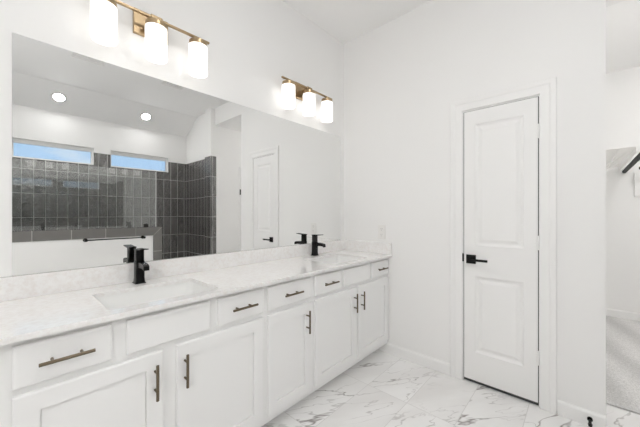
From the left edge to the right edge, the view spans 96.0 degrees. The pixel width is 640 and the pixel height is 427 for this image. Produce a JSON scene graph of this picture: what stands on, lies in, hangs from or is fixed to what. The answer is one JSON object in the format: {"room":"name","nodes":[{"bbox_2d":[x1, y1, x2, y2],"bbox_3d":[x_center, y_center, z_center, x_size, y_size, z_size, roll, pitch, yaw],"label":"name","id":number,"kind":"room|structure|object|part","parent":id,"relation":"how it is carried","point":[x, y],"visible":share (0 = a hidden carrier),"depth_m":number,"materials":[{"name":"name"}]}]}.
{"room":"bathroom","nodes":[
{"label":"bathroom","id":0,"kind":"room"},
{"bbox_2d":[0,0,343,276],"bbox_3d":[-1.105,-0.290,1.579,0.120,3.120,3.889,0,0,42],"label":"wall","id":1,"kind":"structure","parent":0,"point":[253,44],"depth_m":1.92,"materials":[{"name":"white paint"}]},
{"bbox_2d":[90,0,209,77],"bbox_3d":[-0.912,-0.984,1.591,0.148,0.277,0.604,0,0,42],"label":"vanity light","id":2,"kind":"object","parent":1,"relation":"attached to","point":[103,13],"visible":1,"depth_m":1.53,"materials":[{"name":"white glass"}]},
{"bbox_3d":[-1.053,-0.929,1.406,0.108,0.168,0.108,0,0,42],"label":"lamp shade","id":3,"kind":"part","parent":2,"relation":"part of","materials":[{"name":"white glass"}]},
{"bbox_3d":[-0.897,-0.929,1.578,0.108,0.168,0.108,0,0,42],"label":"lamp shade","id":4,"kind":"part","parent":2,"relation":"part of","materials":[{"name":"white glass"}]},
{"bbox_3d":[-0.919,-1.065,1.598,0.085,0.023,0.060,0,0,42],"label":"arm","id":5,"kind":"part","parent":2,"relation":"part of","materials":[{"name":"gold metal"}]},
{"bbox_3d":[-0.740,-0.929,1.750,0.108,0.168,0.108,0,0,42],"label":"lamp shade","id":6,"kind":"part","parent":2,"relation":"part of","materials":[{"name":"white glass"}]},
{"bbox_2d":[0,240,344,301],"bbox_3d":[-0.555,0.320,2.079,0.020,0.100,2.408,0,0,42],"label":"backsplash","id":7,"kind":"structure","parent":1,"relation":"attached to","point":[38,284],"depth_m":1.54,"materials":[{"name":"white stone"}]},
{"bbox_2d":[12,32,339,275],"bbox_3d":[-0.560,-0.255,2.083,0.006,1.048,2.277,0,0,42],"label":"mirror","id":8,"kind":"object","parent":1,"relation":"attached to","point":[109,161],"visible":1,"depth_m":1.61,"materials":[{"name":"clear glass"}]},
{"bbox_2d":[281,76,332,122],"bbox_3d":[-0.108,-0.984,2.474,0.148,0.277,0.604,0,0,42],"label":"vanity light","id":9,"kind":"object","parent":1,"relation":"attached to","point":[291,89],"visible":1,"depth_m":2.42,"materials":[{"name":"white glass"}]},
{"bbox_3d":[-0.250,-0.929,2.289,0.108,0.168,0.108,0,0,42],"label":"lamp shade","id":10,"kind":"part","parent":9,"relation":"part of","materials":[{"name":"white glass"}]},
{"bbox_3d":[-0.093,-0.929,2.461,0.108,0.168,0.108,0,0,42],"label":"lamp shade","id":11,"kind":"part","parent":9,"relation":"part of","materials":[{"name":"white glass"}]},
{"bbox_3d":[0.063,-0.929,2.633,0.108,0.168,0.108,0,0,42],"label":"lamp shade","id":12,"kind":"part","parent":9,"relation":"part of","materials":[{"name":"white glass"}]},
{"bbox_2d":[261,315,639,426],"bbox_3d":[1.288,1.314,1.275,4.070,0.112,6.660,0,0,42],"label":"floor","id":13,"kind":"structure","parent":0,"point":[383,389],"depth_m":1.96,"materials":[{"name":"stone"}]},
{"bbox_2d":[0,286,264,426],"bbox_3d":[-0.806,0.831,1.390,0.537,0.879,1.002,0,0,42],"label":"vanity cabinet","id":14,"kind":"object","parent":13,"relation":"on","point":[200,363],"visible":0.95,"depth_m":1.17,"materials":[{"name":"white paint"}]},
{"bbox_3d":[-0.870,0.482,0.989,0.018,0.133,0.257,0,0,42],"label":"drawer","id":15,"kind":"part","parent":14,"relation":"part of","materials":[{"name":"white paint"}]},
{"bbox_3d":[-0.849,0.481,0.971,0.037,0.012,0.143,0,0,42],"label":"handle","id":16,"kind":"part","parent":14,"relation":"part of","materials":[{"name":"beige metal"}]},
{"bbox_3d":[-0.810,0.860,1.055,0.018,0.570,0.434,0,0,42],"label":"door","id":17,"kind":"part","parent":14,"relation":"part of","materials":[{"name":"white paint"}]},
{"bbox_3d":[-0.665,0.687,1.173,0.037,0.143,0.012,0,0,42],"label":"handle","id":18,"kind":"part","parent":14,"relation":"part of","materials":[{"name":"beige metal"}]},
{"bbox_3d":[-0.585,0.687,1.262,0.037,0.143,0.012,0,0,42],"label":"handle","id":19,"kind":"part","parent":14,"relation":"part of","materials":[{"name":"beige metal"}]},
{"bbox_3d":[-0.472,0.860,1.427,0.018,0.570,0.460,0,0,42],"label":"door","id":20,"kind":"part","parent":14,"relation":"part of","materials":[{"name":"white paint"}]},
{"bbox_3d":[-0.407,0.482,1.499,0.018,0.133,0.270,0,0,42],"label":"drawer","id":21,"kind":"part","parent":14,"relation":"part of","materials":[{"name":"white paint"}]},
{"bbox_3d":[-0.386,0.481,1.480,0.037,0.012,0.143,0,0,42],"label":"handle","id":22,"kind":"part","parent":14,"relation":"part of","materials":[{"name":"beige metal"}]},
{"bbox_2d":[265,275,311,423],"bbox_3d":[-0.339,0.831,1.903,0.537,0.879,0.385,0,0,42],"label":"vanity cabinet","id":23,"kind":"object","parent":13,"relation":"on","point":[288,304],"visible":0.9,"depth_m":1.73,"materials":[{"name":"white paint"}]},
{"bbox_3d":[-0.179,0.482,1.749,0.018,0.133,0.343,0,0,42],"label":"drawer","id":24,"kind":"part","parent":23,"relation":"part of","materials":[{"name":"white paint"}]},
{"bbox_3d":[-0.158,0.481,1.730,0.037,0.012,0.143,0,0,42],"label":"handle","id":25,"kind":"part","parent":23,"relation":"part of","materials":[{"name":"beige metal"}]},
{"bbox_3d":[-0.072,0.687,1.825,0.037,0.143,0.012,0,0,42],"label":"handle","id":26,"kind":"part","parent":23,"relation":"part of","materials":[{"name":"beige metal"}]},
{"bbox_2d":[312,258,387,392],"bbox_3d":[0.125,0.831,2.414,0.537,0.879,0.996,0,0,42],"label":"vanity cabinet","id":27,"kind":"object","parent":13,"relation":"on","point":[350,304],"visible":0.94,"depth_m":2.16,"materials":[{"name":"white paint"}]},
{"bbox_2d":[0,250,391,345],"bbox_3d":[-0.359,0.380,1.901,0.550,0.020,2.408,0,0,42],"label":"countertop","id":28,"kind":"structure","parent":27,"relation":"on","point":[23,319],"depth_m":1.32,"materials":[{"name":"white stone"}]},
{"bbox_2d":[132,248,148,284],"bbox_3d":[-0.930,0.276,1.505,0.141,0.188,0.052,0,0,42],"label":"faucet","id":29,"kind":"object","parent":28,"relation":"on","point":[140,266],"visible":1,"depth_m":1.51,"materials":[{"name":"black metal"}]},
{"bbox_3d":[-0.963,0.223,1.534,0.038,0.058,0.038,0,0,42],"label":"handle post","id":30,"kind":"part","parent":29,"relation":"part of","materials":[{"name":"black metal"}]},
{"bbox_3d":[-0.914,0.273,1.490,0.097,0.034,0.027,0,0,42],"label":"spout","id":31,"kind":"part","parent":29,"relation":"part of","materials":[{"name":"black metal"}]},
{"bbox_2d":[96,282,222,321],"bbox_3d":[-0.774,0.466,1.376,0.387,0.149,0.515,0,0,42],"label":"sink","id":32,"kind":"object","parent":28,"relation":"in","point":[117,301],"visible":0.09,"depth_m":1.49,"materials":[{"name":"white ceramic"}]},
{"bbox_2d":[311,234,325,255],"bbox_3d":[-0.013,0.276,2.513,0.141,0.188,0.052,0,0,42],"label":"faucet","id":33,"kind":"object","parent":28,"relation":"on","point":[315,244],"visible":1,"depth_m":2.52,"materials":[{"name":"black metal"}]},
{"bbox_3d":[-0.046,0.223,2.543,0.038,0.058,0.038,0,0,42],"label":"handle post","id":34,"kind":"part","parent":33,"relation":"part of","materials":[{"name":"black metal"}]},
{"bbox_3d":[0.003,0.273,2.498,0.097,0.034,0.027,0,0,42],"label":"spout","id":35,"kind":"part","parent":33,"relation":"part of","materials":[{"name":"black metal"}]},
{"bbox_2d":[312,256,367,269],"bbox_3d":[0.137,0.466,2.377,0.387,0.149,0.510,0,0,42],"label":"sink","id":36,"kind":"object","parent":28,"relation":"in","point":[337,259],"visible":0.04,"depth_m":2.58,"materials":[{"name":"white ceramic"}]},
{"bbox_2d":[345,240,391,254],"bbox_3d":[0.452,0.320,2.778,0.526,0.100,0.020,0,0,42],"label":"side splash","id":37,"kind":"object","parent":28,"relation":"on","point":[364,246],"visible":1,"depth_m":2.75,"materials":[{"name":"white stone"}]},
{"bbox_3d":[0.057,0.482,2.008,0.018,0.133,0.272,0,0,42],"label":"drawer","id":38,"kind":"part","parent":27,"relation":"part of","materials":[{"name":"white paint"}]},
{"bbox_3d":[0.077,0.481,1.990,0.037,0.012,0.143,0,0,42],"label":"handle","id":39,"kind":"part","parent":27,"relation":"part of","materials":[{"name":"beige metal"}]},
{"bbox_3d":[0.122,0.860,2.080,0.018,0.570,0.465,0,0,42],"label":"door","id":40,"kind":"part","parent":27,"relation":"part of","materials":[{"name":"white paint"}]},
{"bbox_3d":[0.459,0.860,2.450,0.018,0.570,0.471,0,0,42],"label":"door","id":41,"kind":"part","parent":27,"relation":"part of","materials":[{"name":"white paint"}]},
{"bbox_3d":[0.523,0.482,2.521,0.018,0.133,0.278,0,0,42],"label":"drawer","id":42,"kind":"part","parent":27,"relation":"part of","materials":[{"name":"white paint"}]},
{"bbox_2d":[283,0,625,43],"bbox_3d":[0.572,-1.660,0.487,3.830,0.380,4.290,0,0,42],"label":"ceiling","id":43,"kind":"structure","parent":0,"point":[345,20],"depth_m":2.51,"materials":[{"name":"white paint"}]},
{"bbox_2d":[344,0,605,415],"bbox_3d":[0.955,-0.290,2.415,2.043,3.120,0.120,0,0,42],"label":"wall","id":44,"kind":"structure","parent":0,"point":[402,77],"depth_m":2.28,"materials":[{"name":"white paint"}]},
{"bbox_2d":[378,225,385,238],"bbox_3d":[0.573,0.172,2.675,0.082,0.133,0.009,0,0,42],"label":"wall outlet","id":45,"kind":"object","parent":44,"relation":"attached to","point":[381,228],"visible":1,"depth_m":2.67,"materials":[{"name":"white plastic"}]},
{"bbox_2d":[380,342,449,374],"bbox_3d":[0.794,1.226,2.471,0.620,0.088,0.014,0,0,42],"label":"baseboard","id":46,"kind":"structure","parent":44,"relation":"attached to","point":[435,364],"depth_m":2.43,"materials":[{"name":"white paint"}]},
{"bbox_2d":[464,96,539,405],"bbox_3d":[1.262,0.247,2.037,0.467,2.038,0.093,0,0,42],"label":"door","id":47,"kind":"structure","parent":44,"relation":"in","point":[502,238],"depth_m":2.03,"materials":[{"name":"white paint"}]},
{"bbox_3d":[1.133,0.342,2.161,0.066,0.066,0.012,0,0,42],"label":"handle","id":48,"kind":"part","parent":47,"relation":"part of","materials":[{"name":"black metal"}]},
{"bbox_3d":[1.153,0.342,2.103,0.131,0.019,0.046,0,0,42],"label":"lever","id":49,"kind":"part","parent":47,"relation":"part of","materials":[{"name":"black metal"}]},
{"bbox_2d":[450,77,556,413],"bbox_3d":[1.302,0.202,2.086,0.644,2.136,0.138,0,0,42],"label":"trim","id":50,"kind":"structure","parent":44,"relation":"attached to","point":[546,89],"depth_m":1.88,"materials":[{"name":"white paint"}]},
{"bbox_2d":[557,400,605,426],"bbox_3d":[1.585,1.226,1.751,0.218,0.088,0.014,0,0,42],"label":"baseboard","id":51,"kind":"structure","parent":44,"relation":"attached to","point":[564,409],"depth_m":1.75,"materials":[{"name":"white paint"}]},
{"bbox_2d":[587,416,592,426],"bbox_3d":[1.585,1.225,1.690,0.026,0.026,0.075,0,0,42],"label":"door stop","id":52,"kind":"object","parent":51,"relation":"attached to","point":[590,420],"visible":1,"depth_m":1.69,"materials":[{"name":"black metal"}]},
{"bbox_2d":[606,66,639,312],"bbox_3d":[4.095,-0.236,3.142,2.210,2.988,0.120,0,0,42],"label":"wall","id":53,"kind":"structure","parent":0,"point":[622,86],"depth_m":3.47,"materials":[{"name":"white paint"}]},
{"bbox_2d":[606,308,639,320],"bbox_3d":[4.050,1.214,3.092,1.970,0.088,0.014,0,0,42],"label":"baseboard","id":54,"kind":"structure","parent":53,"relation":"attached to","point":[609,312],"depth_m":3.46,"materials":[{"name":"white paint"}]},
{"bbox_2d":[634,172,639,196],"bbox_3d":[3.832,-0.343,3.280,0.345,0.285,0.029,0,0,42],"label":"wall panel","id":55,"kind":"object","parent":53,"relation":"attached to","point":[636,174],"visible":1,"depth_m":3.37,"materials":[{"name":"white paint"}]},
{"bbox_2d":[606,0,639,73],"bbox_3d":[3.338,-1.790,2.310,2.210,0.120,2.370,0,0,42],"label":"ceiling","id":56,"kind":"structure","parent":0,"point":[622,18],"depth_m":2.81,"materials":[{"name":"white paint"}]},
{"bbox_3d":[2.565,-0.236,3.013,0.120,2.988,2.130,0,0,42],"label":"wall","id":57,"kind":"structure","parent":0,"visible":0},
{"bbox_2d":[606,146,636,170],"bbox_3d":[2.983,-0.410,3.078,0.407,0.308,1.468,0,0,42],"label":"closet shelf","id":58,"kind":"object","parent":57,"relation":"attached to","point":[615,157],"visible":0.39,"depth_m":2.73,"materials":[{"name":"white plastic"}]},
{"bbox_2d":[622,150,639,172],"bbox_3d":[3.139,-0.518,2.902,0.059,0.068,1.517,0,0,42],"label":"hanging rod","id":59,"kind":"object","parent":58,"relation":"attached to","point":[636,159],"visible":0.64,"depth_m":2.85,"materials":[{"name":"black metal"}]}
]}

